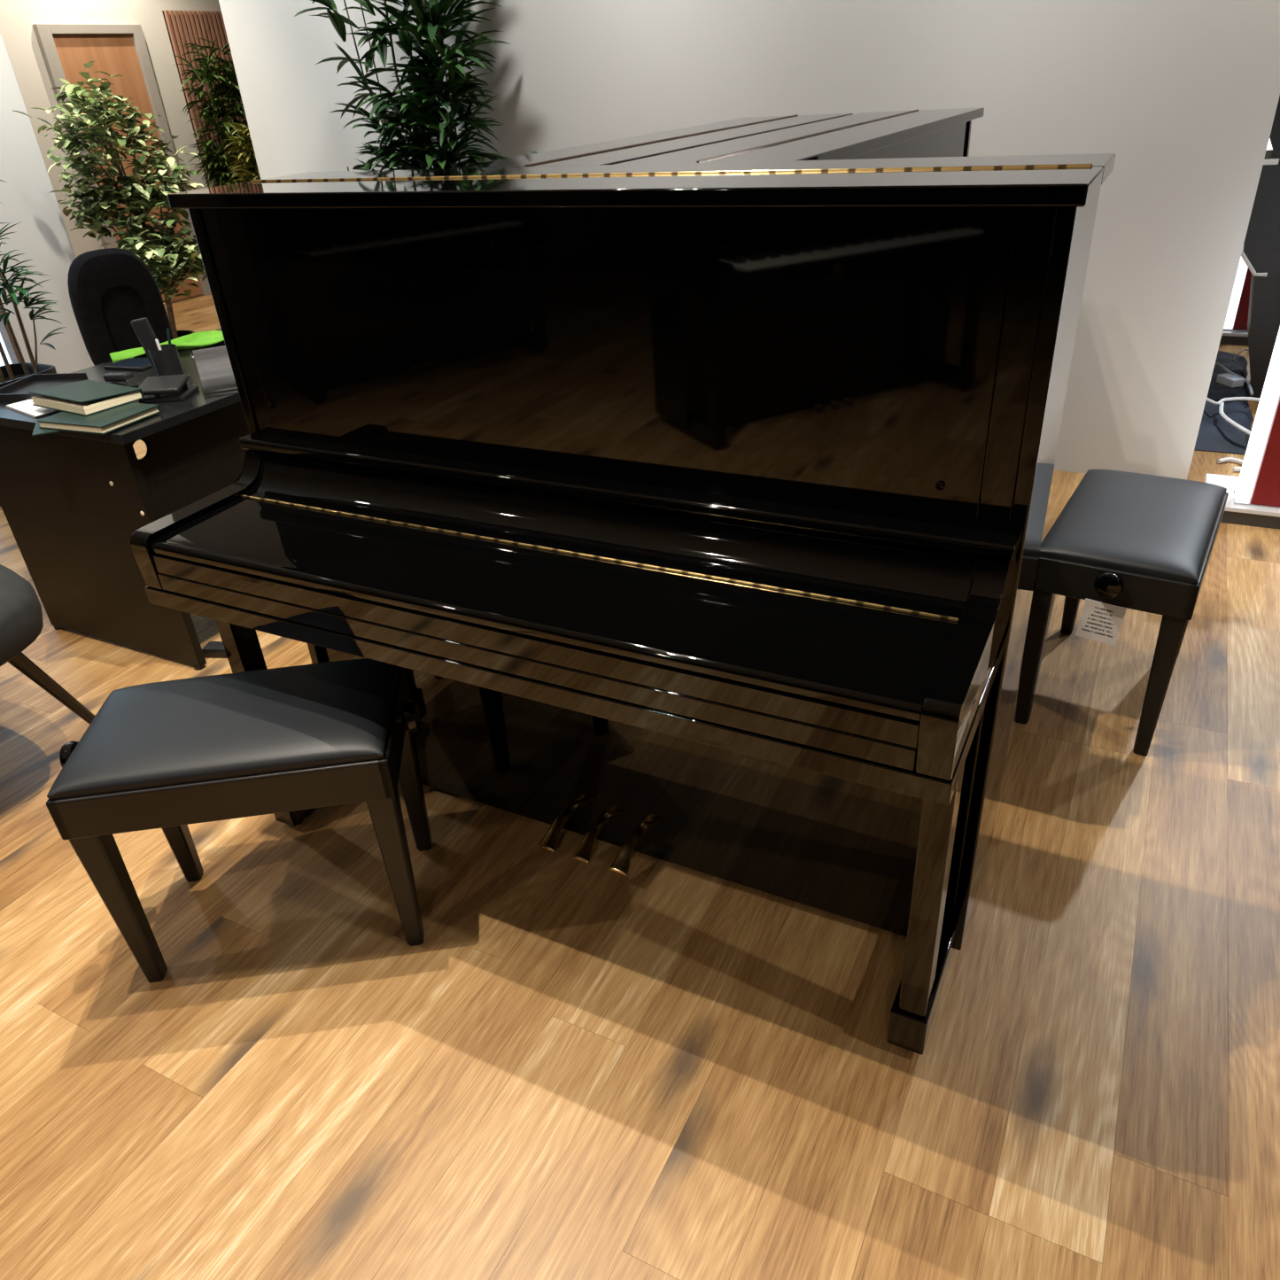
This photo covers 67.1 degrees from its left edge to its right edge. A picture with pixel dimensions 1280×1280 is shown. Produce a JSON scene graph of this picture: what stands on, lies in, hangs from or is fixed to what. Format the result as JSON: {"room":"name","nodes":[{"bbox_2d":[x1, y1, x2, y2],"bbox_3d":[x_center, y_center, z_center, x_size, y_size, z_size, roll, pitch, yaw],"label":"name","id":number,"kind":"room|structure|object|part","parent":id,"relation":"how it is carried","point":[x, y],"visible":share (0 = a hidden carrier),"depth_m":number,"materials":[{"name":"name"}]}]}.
{"room":"piano showroom","nodes":[
{"label":"piano showroom","id":0,"kind":"room"},
{"bbox_2d":[0,31,94,373],"bbox_3d":[-5.019,-0.290,0.976,0.120,3.000,9.300,12,34,25],"label":"wall partition","id":1,"kind":"structure","parent":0,"point":[26,198],"depth_m":4.60,"materials":[{"name":"paint"}]},
{"bbox_2d":[0,310,20,365],"bbox_3d":[-3.287,-1.806,3.919,0.112,1.980,0.950,12,34,25],"label":"window","id":2,"kind":"structure","parent":1,"relation":"in","point":[5,338],"depth_m":4.61,"materials":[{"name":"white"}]},
{"bbox_3d":[-3.292,-1.813,3.931,0.010,1.900,0.890,12,34,25],"label":"pane","id":3,"kind":"part","parent":2,"relation":"part of","materials":[{"name":"white"}]},
{"bbox_2d":[0,0,221,304],"bbox_3d":[-4.132,-4.100,7.337,0.120,3.000,7.800,12,34,25],"label":"wall","id":4,"kind":"structure","parent":0,"point":[18,18],"depth_m":7.19,"materials":[{"name":"paint"}]},
{"bbox_2d":[32,23,211,303],"bbox_3d":[-3.989,-3.677,7.603,0.068,1.985,0.870,12,34,25],"label":"door","id":5,"kind":"structure","parent":4,"relation":"in","point":[65,49],"depth_m":7.36,"materials":[{"name":"brown wood"}]},
{"bbox_2d":[162,10,256,186],"bbox_3d":[-3.506,-4.249,8.405,0.036,2.060,0.780,12,34,25],"label":"wall panel","id":6,"kind":"object","parent":4,"relation":"attached to","point":[182,27],"visible":0.28,"depth_m":7.91,"materials":[{"name":"brown wood"}]},
{"bbox_2d":[0,294,1279,1279],"bbox_3d":[-1.891,-0.044,3.155,13.635,0.002,18.500,12,34,25],"label":"floor","id":7,"kind":"structure","parent":0,"point":[662,1069],"depth_m":1.68,"materials":[{"name":"brown wood"}]},
{"bbox_2d":[0,179,66,506],"bbox_3d":[-2.696,-1.317,3.890,0.678,1.538,0.412,-27,37,-33],"label":"potted plant","id":8,"kind":"object","parent":7,"relation":"on","point":[13,372],"visible":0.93,"depth_m":4.01,"materials":[{"name":"green plant"}]},
{"bbox_3d":[-2.686,-1.510,3.782,0.028,1.059,0.057,-19,34,-23],"label":"stem","id":9,"kind":"part","parent":8,"relation":"part of","materials":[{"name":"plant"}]},
{"bbox_3d":[-2.640,-1.359,3.927,0.063,0.646,0.034,-18,33,-22],"label":"stem","id":10,"kind":"part","parent":8,"relation":"part of","materials":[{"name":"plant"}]},
{"bbox_3d":[-2.590,-1.506,3.859,0.087,0.962,0.031,1,31,8],"label":"stem","id":11,"kind":"part","parent":8,"relation":"part of","materials":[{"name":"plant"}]},
{"bbox_3d":[-2.613,-1.424,3.964,0.067,0.718,0.017,-5,30,-3],"label":"stem","id":12,"kind":"part","parent":8,"relation":"part of","materials":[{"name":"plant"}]},
{"bbox_3d":[-2.670,-0.878,4.151,0.310,0.515,0.400,12,34,25],"label":"planter","id":13,"kind":"part","parent":8,"relation":"part of","materials":[{"name":"black plastic"}]},
{"bbox_3d":[-2.565,-1.250,4.084,0.014,0.292,0.098,15,35,29],"label":"stem","id":14,"kind":"part","parent":8,"relation":"part of","materials":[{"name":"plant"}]},
{"bbox_2d":[0,564,94,724],"bbox_3d":[-1.854,-0.003,2.294,0.963,0.805,0.632,12,34,25],"label":"chair","id":15,"kind":"object","parent":7,"relation":"on","point":[21,623],"visible":0.91,"depth_m":2.21,"materials":[{"name":"grey fabric"}]},
{"bbox_3d":[-1.829,-0.046,2.252,0.900,0.160,0.560,12,34,25],"label":"seat","id":16,"kind":"part","parent":15,"relation":"part of","materials":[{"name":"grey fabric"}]},
{"bbox_3d":[-1.474,0.127,2.431,0.038,0.398,0.206,5,32,15],"label":"leg","id":17,"kind":"part","parent":15,"relation":"part of","materials":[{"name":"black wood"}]},
{"bbox_2d":[13,60,206,339],"bbox_3d":[-2.426,-1.978,4.879,0.625,1.641,0.903,1,31,8],"label":"ficus tree","id":18,"kind":"object","parent":7,"relation":"on","point":[183,257],"visible":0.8,"depth_m":4.64,"materials":[{"name":"green plant"}]},
{"bbox_2d":[67,248,173,365],"bbox_3d":[-1.822,-0.938,3.673,0.610,0.999,0.607,-28,38,-34],"label":"office chair","id":19,"kind":"object","parent":7,"relation":"on","point":[109,289],"visible":0.24,"depth_m":3.61,"materials":[{"name":"grey fabric"}]},
{"bbox_2d":[0,328,249,670],"bbox_3d":[-1.269,-0.657,3.400,0.760,0.730,1.600,12,34,25],"label":"office desk","id":20,"kind":"object","parent":7,"relation":"on","point":[72,503],"visible":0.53,"depth_m":2.77,"materials":[{"name":"black laminate"}]},
{"bbox_2d":[5,399,57,417],"bbox_3d":[-1.683,-0.672,2.747,0.209,0.006,0.156,20,38,35],"label":"paper stack","id":21,"kind":"object","parent":20,"relation":"on","point":[25,407],"visible":0.36,"depth_m":2.70,"materials":[{"name":"white paper"}]},
{"bbox_2d":[0,372,88,402],"bbox_3d":[-1.805,-0.758,2.891,0.180,0.022,0.220,1,31,8],"label":"document tray","id":22,"kind":"object","parent":20,"relation":"on","point":[18,391],"visible":0.74,"depth_m":2.94,"materials":[{"name":"black plastic"}]},
{"bbox_2d":[31,422,64,436],"bbox_3d":[-1.512,-0.577,2.568,0.180,0.004,0.120,-16,33,-20],"label":"folder","id":23,"kind":"object","parent":20,"relation":"on","point":[37,430],"visible":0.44,"depth_m":2.51,"materials":[{"name":"teal paper"}]},
{"bbox_2d":[37,402,161,434],"bbox_3d":[-1.435,-0.594,2.564,0.235,0.021,0.190,9,33,21],"label":"book","id":24,"kind":"object","parent":20,"relation":"on","point":[108,421],"visible":0.76,"depth_m":2.52,"materials":[{"name":"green paper"}]},
{"bbox_2d":[28,380,144,416],"bbox_3d":[-1.517,-0.671,2.645,0.260,0.039,0.170,15,35,29],"label":"book","id":25,"kind":"object","parent":24,"relation":"on","point":[86,398],"visible":1,"depth_m":2.61,"materials":[{"name":"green paper"}]},
{"bbox_3d":[-1.621,-0.288,2.827,0.695,0.693,0.025,12,34,25],"label":"panel","id":26,"kind":"part","parent":20,"relation":"part of","materials":[{"name":"black laminate"}]},
{"bbox_2d":[102,372,139,387],"bbox_3d":[-1.544,-0.773,2.862,0.122,0.047,0.036,14,35,28],"label":"stapler","id":27,"kind":"object","parent":20,"relation":"on","point":[119,378],"visible":0.79,"depth_m":2.84,"materials":[{"name":"black plastic"}]},
{"bbox_3d":[-1.546,-0.779,2.860,0.115,0.034,0.032,14,35,28],"label":"arm","id":28,"kind":"part","parent":27,"relation":"part of","materials":[{"name":"black plastic"}]},
{"bbox_2d":[103,357,152,370],"bbox_3d":[-1.621,-0.888,3.103,0.160,0.010,0.110,8,32,19],"label":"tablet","id":29,"kind":"object","parent":20,"relation":"on","point":[129,363],"visible":0.74,"depth_m":3.08,"materials":[{"name":"black plastic"}]},
{"bbox_2d":[147,343,183,376],"bbox_3d":[-1.420,-0.831,2.898,0.080,0.095,0.079,12,34,25],"label":"pot","id":30,"kind":"object","parent":20,"relation":"on","point":[166,361],"visible":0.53,"depth_m":2.87,"materials":[{"name":"black plastic"}]},
{"bbox_2d":[131,317,162,376],"bbox_3d":[-1.451,-0.868,2.873,0.073,0.179,0.028,-2,31,4],"label":"handset","id":31,"kind":"object","parent":30,"relation":"in","point":[142,327],"visible":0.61,"depth_m":2.84,"materials":[{"name":"black plastic"}]},
{"bbox_2d":[155,339,161,349],"bbox_3d":[-1.415,-0.834,2.864,0.008,0.119,0.023,-7,31,-6],"label":"pen","id":32,"kind":"object","parent":30,"relation":"in","point":[156,340],"visible":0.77,"depth_m":2.83,"materials":[{"name":"white plastic"}]},
{"bbox_2d":[166,328,171,348],"bbox_3d":[-1.400,-0.858,2.883,0.027,0.139,0.008,-10,31,-9],"label":"pen","id":33,"kind":"object","parent":30,"relation":"in","point":[167,329],"visible":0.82,"depth_m":2.86,"materials":[{"name":"plastic"}]},
{"bbox_2d":[109,330,223,361],"bbox_3d":[-1.559,-1.011,3.273,0.440,0.042,0.160,-20,34,-25],"label":"cleaning cloth","id":34,"kind":"object","parent":20,"relation":"on","point":[182,342],"visible":0.59,"depth_m":3.28,"materials":[{"name":"green fabric"}]},
{"bbox_2d":[138,374,198,403],"bbox_3d":[-1.341,-0.714,2.730,0.130,0.054,0.122,-3,30,1],"label":"hole punch","id":35,"kind":"object","parent":20,"relation":"on","point":[175,387],"visible":0.88,"depth_m":2.70,"materials":[{"name":"black plastic"}]},
{"bbox_3d":[-1.341,-0.717,2.712,0.120,0.030,0.094,-3,30,1],"label":"punch arm","id":36,"kind":"part","parent":35,"relation":"part of","materials":[{"name":"black plastic"}]},
{"bbox_3d":[-0.989,-0.727,3.186,0.016,0.373,1.510,12,34,25],"label":"modesty panel","id":37,"kind":"part","parent":20,"relation":"part of","materials":[{"name":"black laminate"}]},
{"bbox_2d":[187,336,238,398],"bbox_3d":[-1.182,-0.781,2.740,0.150,0.143,0.100,-17,33,-21],"label":"brochure holder","id":38,"kind":"object","parent":20,"relation":"on","point":[218,380],"visible":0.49,"depth_m":2.72,"materials":[{"name":"clear plastic"}]},
{"bbox_3d":[-1.188,-0.788,2.751,0.150,0.143,0.028,-17,33,-21],"label":"plate","id":39,"kind":"part","parent":38,"relation":"part of","materials":[{"name":"clear plastic"}]},
{"bbox_2d":[192,345,230,369],"bbox_3d":[-1.185,-0.777,2.752,0.140,0.115,0.023,-17,33,-21],"label":"leaflet","id":40,"kind":"object","parent":38,"relation":"in","point":[213,356],"visible":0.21,"depth_m":2.73,"materials":[{"name":"white paper"}]},
{"bbox_3d":[-1.168,-0.743,2.735,0.150,0.069,0.015,-17,33,-21],"label":"plate","id":41,"kind":"part","parent":38,"relation":"part of","materials":[{"name":"clear plastic"}]},
{"bbox_3d":[-1.178,-0.722,2.776,0.150,0.003,0.100,-17,33,-21],"label":"plate","id":42,"kind":"part","parent":38,"relation":"part of","materials":[{"name":"clear plastic"}]},
{"bbox_2d":[177,329,194,337],"bbox_3d":[-2.655,-1.580,5.533,0.284,0.320,0.284,12,34,25],"label":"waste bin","id":43,"kind":"object","parent":7,"relation":"on","point":[180,333],"visible":0.06,"depth_m":5.56,"materials":[{"name":"black plastic"}]},
{"bbox_2d":[201,641,227,658],"bbox_3d":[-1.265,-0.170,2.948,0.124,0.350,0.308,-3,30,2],"label":"power adapter","id":44,"kind":"object","parent":7,"relation":"on","point":[212,648],"visible":0.31,"depth_m":2.91,"materials":[{"name":"black plastic"}]},
{"bbox_2d":[172,38,257,188],"bbox_3d":[-3.355,-3.954,8.084,0.598,1.900,0.902,12,34,25],"label":"bamboo plant","id":45,"kind":"object","parent":7,"relation":"on","point":[216,159],"visible":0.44,"depth_m":7.78,"materials":[{"name":"green plant"}]},
{"bbox_3d":[-3.423,-3.943,7.993,0.063,1.421,0.034,12,34,25],"label":"stem","id":46,"kind":"part","parent":45,"relation":"part of","materials":[{"name":"green plant"}]},
{"bbox_3d":[-3.339,-4.036,8.063,0.019,1.500,0.036,12,34,25],"label":"stem","id":47,"kind":"part","parent":45,"relation":"part of","materials":[{"name":"green plant"}]},
{"bbox_2d":[46,658,432,982],"bbox_3d":[-0.718,0.339,1.874,0.642,0.498,0.334,-7,31,-5],"label":"piano bench","id":48,"kind":"object","parent":7,"relation":"on","point":[169,756],"visible":0.94,"depth_m":1.69,"materials":[{"name":"black leather"}]},
{"bbox_3d":[-1.028,0.213,1.755,0.039,0.060,0.059,-7,31,-5],"label":"height knob","id":49,"kind":"part","parent":48,"relation":"part of","materials":[{"name":"black plastic"}]},
{"bbox_3d":[-0.949,0.461,1.751,0.050,0.440,0.050,-7,31,-5],"label":"leg","id":50,"kind":"part","parent":48,"relation":"part of","materials":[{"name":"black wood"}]},
{"bbox_3d":[-0.984,0.325,1.986,0.050,0.440,0.050,-7,31,-5],"label":"leg","id":51,"kind":"part","parent":48,"relation":"part of","materials":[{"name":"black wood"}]},
{"bbox_3d":[-0.729,0.192,1.788,0.564,0.084,0.334,-7,31,-5],"label":"frame","id":52,"kind":"part","parent":48,"relation":"part of","materials":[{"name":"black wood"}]},
{"bbox_3d":[-0.450,0.403,1.792,0.050,0.440,0.050,-7,31,-5],"label":"leg","id":53,"kind":"part","parent":48,"relation":"part of","materials":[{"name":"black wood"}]},
{"bbox_3d":[-0.431,0.143,1.804,0.039,0.060,0.059,-7,31,-5],"label":"height knob","id":54,"kind":"part","parent":48,"relation":"part of","materials":[{"name":"black plastic"}]},
{"bbox_3d":[-0.485,0.267,2.027,0.050,0.440,0.050,-7,31,-5],"label":"leg","id":55,"kind":"part","parent":48,"relation":"part of","materials":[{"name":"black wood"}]},
{"bbox_2d":[223,121,260,183],"bbox_3d":[-2.879,-3.404,7.636,0.527,1.350,0.620,12,34,25],"label":"plant","id":56,"kind":"object","parent":7,"relation":"on","point":[248,146],"visible":0.21,"depth_m":7.35,"materials":[{"name":"green plant"}]},
{"bbox_2d":[294,0,510,170],"bbox_3d":[-0.965,-2.018,4.108,0.977,2.316,0.564,12,34,25],"label":"bamboo plant","id":57,"kind":"object","parent":7,"relation":"on","point":[419,111],"visible":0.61,"depth_m":3.87,"materials":[{"name":"green plant"}]},
{"bbox_3d":[-1.087,-2.009,4.191,0.200,1.671,0.014,12,34,25],"label":"stem","id":58,"kind":"part","parent":57,"relation":"part of","materials":[{"name":"green plant"}]},
{"bbox_3d":[-1.039,-1.979,4.185,0.120,1.621,0.024,5,32,15],"label":"stem","id":59,"kind":"part","parent":57,"relation":"part of","materials":[{"name":"green plant"}]},
{"bbox_3d":[-0.963,-2.092,4.073,0.075,1.921,0.052,-28,38,-34],"label":"stem","id":60,"kind":"part","parent":57,"relation":"part of","materials":[{"name":"green plant"}]},
{"bbox_3d":[-0.917,-2.076,4.040,0.116,1.921,0.043,7,32,18],"label":"stem","id":61,"kind":"part","parent":57,"relation":"part of","materials":[{"name":"green plant"}]},
{"bbox_3d":[-0.848,-1.985,4.075,0.142,1.721,0.036,12,34,25],"label":"stem","id":62,"kind":"part","parent":57,"relation":"part of","materials":[{"name":"green plant"}]},
{"bbox_3d":[-0.848,-1.725,4.226,0.131,1.121,0.016,12,34,25],"label":"stem","id":63,"kind":"part","parent":57,"relation":"part of","materials":[{"name":"green plant"}]},
{"bbox_3d":[-0.823,-1.818,4.135,0.180,1.372,0.027,3,31,11],"label":"stem","id":64,"kind":"part","parent":57,"relation":"part of","materials":[{"name":"green plant"}]},
{"bbox_2d":[130,153,1116,1055],"bbox_3d":[-0.119,-0.103,1.748,1.513,1.312,0.666,12,34,25],"label":"upright piano","id":65,"kind":"object","parent":7,"relation":"on","point":[692,515],"visible":0.94,"depth_m":1.49,"materials":[{"name":"black wood"}]},
{"bbox_3d":[-0.816,0.102,2.046,0.044,0.542,0.055,12,34,25],"label":"leg","id":66,"kind":"part","parent":65,"relation":"part of","materials":[{"name":"black wood"}]},
{"bbox_3d":[-0.701,-0.320,2.168,0.023,1.241,0.308,12,34,25],"label":"panel","id":67,"kind":"part","parent":65,"relation":"part of","materials":[{"name":"black wood"}]},
{"bbox_3d":[-0.136,-0.457,1.554,1.357,0.442,0.019,12,34,25],"label":"panel","id":68,"kind":"part","parent":65,"relation":"part of","materials":[{"name":"black wood"}]},
{"bbox_2d":[238,433,1018,559],"bbox_3d":[-0.132,-0.270,1.647,1.475,0.024,0.068,12,34,25],"label":"shelf","id":69,"kind":"object","parent":65,"relation":"attached to","point":[926,535],"depth_m":1.55,"materials":[{"name":"black wood"}]},
{"bbox_3d":[-0.128,-0.684,1.471,1.513,0.024,0.184,12,34,25],"label":"lid","id":70,"kind":"part","parent":65,"relation":"part of","materials":[{"name":"black wood"}]},
{"bbox_3d":[-0.087,0.164,1.933,1.444,0.625,0.020,12,34,25],"label":"panel","id":71,"kind":"part","parent":65,"relation":"part of","materials":[{"name":"black wood"}]},
{"bbox_3d":[-0.044,-0.771,1.608,1.513,0.024,0.174,12,34,25],"label":"lid","id":72,"kind":"part","parent":65,"relation":"part of","materials":[{"name":"black wood"}]},
{"bbox_3d":[0.438,0.366,1.453,0.044,0.542,0.055,12,34,25],"label":"leg","id":73,"kind":"part","parent":65,"relation":"part of","materials":[{"name":"black wood"}]},
{"bbox_3d":[0.602,-0.046,1.551,0.023,1.241,0.308,12,34,25],"label":"panel","id":74,"kind":"part","parent":65,"relation":"part of","materials":[{"name":"black wood"}]},
{"bbox_2d":[450,113,853,168],"bbox_3d":[0.033,-0.755,2.857,0.666,1.312,1.513,13,34,26],"label":"upright piano","id":75,"kind":"object","parent":7,"relation":"on","point":[633,148],"visible":0.02,"depth_m":2.26,"materials":[{"name":"black paint"}]},
{"bbox_2d":[614,107,984,164],"bbox_3d":[0.638,-0.617,2.552,0.666,1.312,1.513,13,34,26],"label":"upright piano","id":76,"kind":"object","parent":7,"relation":"on","point":[938,133],"visible":0.06,"depth_m":2.19,"materials":[{"name":"black wood"}]},
{"bbox_3d":[0.602,-0.967,2.353,0.019,0.442,1.357,13,34,26],"label":"panel","id":77,"kind":"part","parent":76,"relation":"part of","materials":[{"name":"black wood"}]},
{"bbox_3d":[0.856,-1.000,3.159,0.308,1.241,0.023,13,34,26],"label":"panel","id":78,"kind":"part","parent":76,"relation":"part of","materials":[{"name":"black wood"}]},
{"bbox_2d":[1014,468,1228,756],"bbox_3d":[1.184,-0.095,2.387,0.334,0.498,0.642,15,36,29],"label":"piano bench","id":79,"kind":"object","parent":7,"relation":"on","point":[1137,541],"visible":0.93,"depth_m":2.16,"materials":[{"name":"black leather"}]},
{"bbox_3d":[0.934,0.013,2.291,0.050,0.440,0.050,15,36,29],"label":"leg","id":80,"kind":"part","parent":79,"relation":"part of","materials":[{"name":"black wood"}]},
{"bbox_3d":[1.206,-0.216,2.648,0.050,0.440,0.050,15,36,29],"label":"leg","id":81,"kind":"part","parent":79,"relation":"part of","materials":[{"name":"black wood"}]},
{"bbox_2d":[1075,598,1126,645],"bbox_3d":[1.019,-0.039,2.136,0.091,0.106,0.008,14,35,28],"label":"tag","id":82,"kind":"object","parent":79,"relation":"hanging from","point":[1101,622],"visible":1,"depth_m":2.13,"materials":[{"name":"white paper"}]},
{"bbox_3d":[1.010,-0.118,2.079,0.059,0.060,0.039,15,36,29],"label":"height knob","id":83,"kind":"part","parent":79,"relation":"part of","materials":[{"name":"black plastic"}]},
{"bbox_3d":[1.174,-0.242,2.300,0.334,0.084,0.564,15,36,29],"label":"frame","id":84,"kind":"part","parent":79,"relation":"part of","materials":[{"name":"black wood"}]},
{"bbox_3d":[1.165,0.076,2.156,0.050,0.440,0.050,15,36,29],"label":"leg","id":85,"kind":"part","parent":79,"relation":"part of","materials":[{"name":"black wood"}]},
{"bbox_2d":[1194,350,1253,454],"bbox_3d":[2.631,-1.140,4.411,0.305,0.064,1.500,12,34,25],"label":"rug","id":86,"kind":"object","parent":7,"relation":"on","point":[1215,434],"visible":0.41,"depth_m":4.10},
{"bbox_2d":[1216,372,1244,387],"bbox_3d":[2.586,-1.137,4.228,0.060,0.035,0.100,-9,31,-9],"label":"power adapter","id":87,"kind":"object","parent":86,"relation":"on","point":[1228,379],"visible":1,"depth_m":4.20,"materials":[{"name":"grey plastic"}]},
{"bbox_2d":[1206,396,1260,404],"bbox_3d":[2.534,-1.005,4.068,0.306,0.014,0.103,9,33,21],"label":"cable","id":88,"kind":"object","parent":86,"relation":"on","point":[1234,398],"visible":0.73,"depth_m":4.09,"materials":[{"name":"white plastic"}]},
{"bbox_2d":[1215,361,1253,395],"bbox_3d":[2.666,-1.187,4.330,0.050,0.023,0.531,1,31,9],"label":"cable","id":89,"kind":"object","parent":86,"relation":"on","point":[1222,367],"visible":0.68,"depth_m":4.31,"materials":[{"name":"grey plastic"}]},
{"bbox_2d":[1218,402,1251,435],"bbox_3d":[2.415,-0.880,3.917,0.090,0.065,0.362,-4,30,0],"label":"cable","id":90,"kind":"object","parent":86,"relation":"on","point":[1222,415],"visible":0.7,"depth_m":3.88,"materials":[{"name":"white plastic"}]},
{"bbox_2d":[1217,457,1243,472],"bbox_3d":[2.294,-0.677,3.715,0.082,0.020,0.121,-6,30,-3],"label":"cable","id":91,"kind":"object","parent":7,"relation":"on","point":[1227,459],"visible":0.68,"depth_m":3.74,"materials":[{"name":"white plastic"}]},
{"bbox_2d":[1219,330,1248,345],"bbox_3d":[4.200,-1.476,4.809,2.300,0.060,0.310,12,34,25],"label":"display platform","id":92,"kind":"object","parent":7,"relation":"on","point":[1239,337],"visible":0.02,"depth_m":5.15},
{"bbox_2d":[1223,139,1272,331],"bbox_3d":[3.251,-2.085,4.958,0.248,0.950,0.115,12,34,25],"label":"display stand","id":93,"kind":"object","parent":92,"relation":"on","point":[1237,318],"visible":0.16,"depth_m":5.13,"materials":[{"name":"metal"}]},
{"bbox_3d":[3.218,-2.078,4.949,0.105,0.950,0.045,12,34,25],"label":"red panel","id":94,"kind":"part","parent":93,"relation":"part of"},
{"bbox_2d":[1232,349,1248,361],"bbox_3d":[3.011,-1.441,4.801,0.017,0.111,0.790,18,37,32],"label":"cable","id":95,"kind":"object","parent":7,"relation":"on","point":[1241,351],"visible":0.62,"depth_m":4.58,"materials":[{"name":"black plastic"}]},
{"bbox_2d":[1204,473,1279,529],"bbox_3d":[3.023,-0.296,2.945,2.300,0.060,0.310,12,34,25],"label":"display platform","id":96,"kind":"object","parent":7,"relation":"on","point":[1235,514],"visible":0.33,"depth_m":3.27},
{"bbox_2d":[1233,326,1279,509],"bbox_3d":[2.131,-0.876,3.037,0.248,0.950,0.115,12,34,25],"label":"display stand","id":97,"kind":"object","parent":96,"relation":"on","point":[1258,484],"visible":1,"depth_m":3.20,"materials":[{"name":"white"}]},
{"bbox_3d":[2.099,-0.868,3.028,0.105,0.950,0.045,12,34,25],"label":"red panel","id":98,"kind":"part","parent":97,"relation":"part of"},
{"bbox_2d":[1241,95,1279,398],"bbox_3d":[2.859,-1.720,4.138,0.508,1.320,0.432,12,34,25],"label":"digital piano","id":99,"kind":"object","parent":7,"relation":"on","point":[1260,252],"visible":0.65,"depth_m":4.09,"materials":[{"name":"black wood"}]},
{"bbox_3d":[2.919,-1.380,4.318,0.425,0.545,0.350,12,34,25],"label":"stand panel","id":100,"kind":"part","parent":99,"relation":"part of","materials":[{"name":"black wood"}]},
{"bbox_3d":[2.834,-2.140,3.896,0.505,0.350,0.380,12,34,25],"label":"panel","id":101,"kind":"part","parent":99,"relation":"part of","materials":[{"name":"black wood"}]},
{"bbox_2d":[218,0,1279,479],"bbox_3d":[0.041,-2.326,3.838,4.395,3.000,0.180,12,34,25],"label":"wall","id":102,"kind":"structure","parent":0,"point":[1184,95],"depth_m":3.44,"materials":[{"name":"paint"}]}
]}

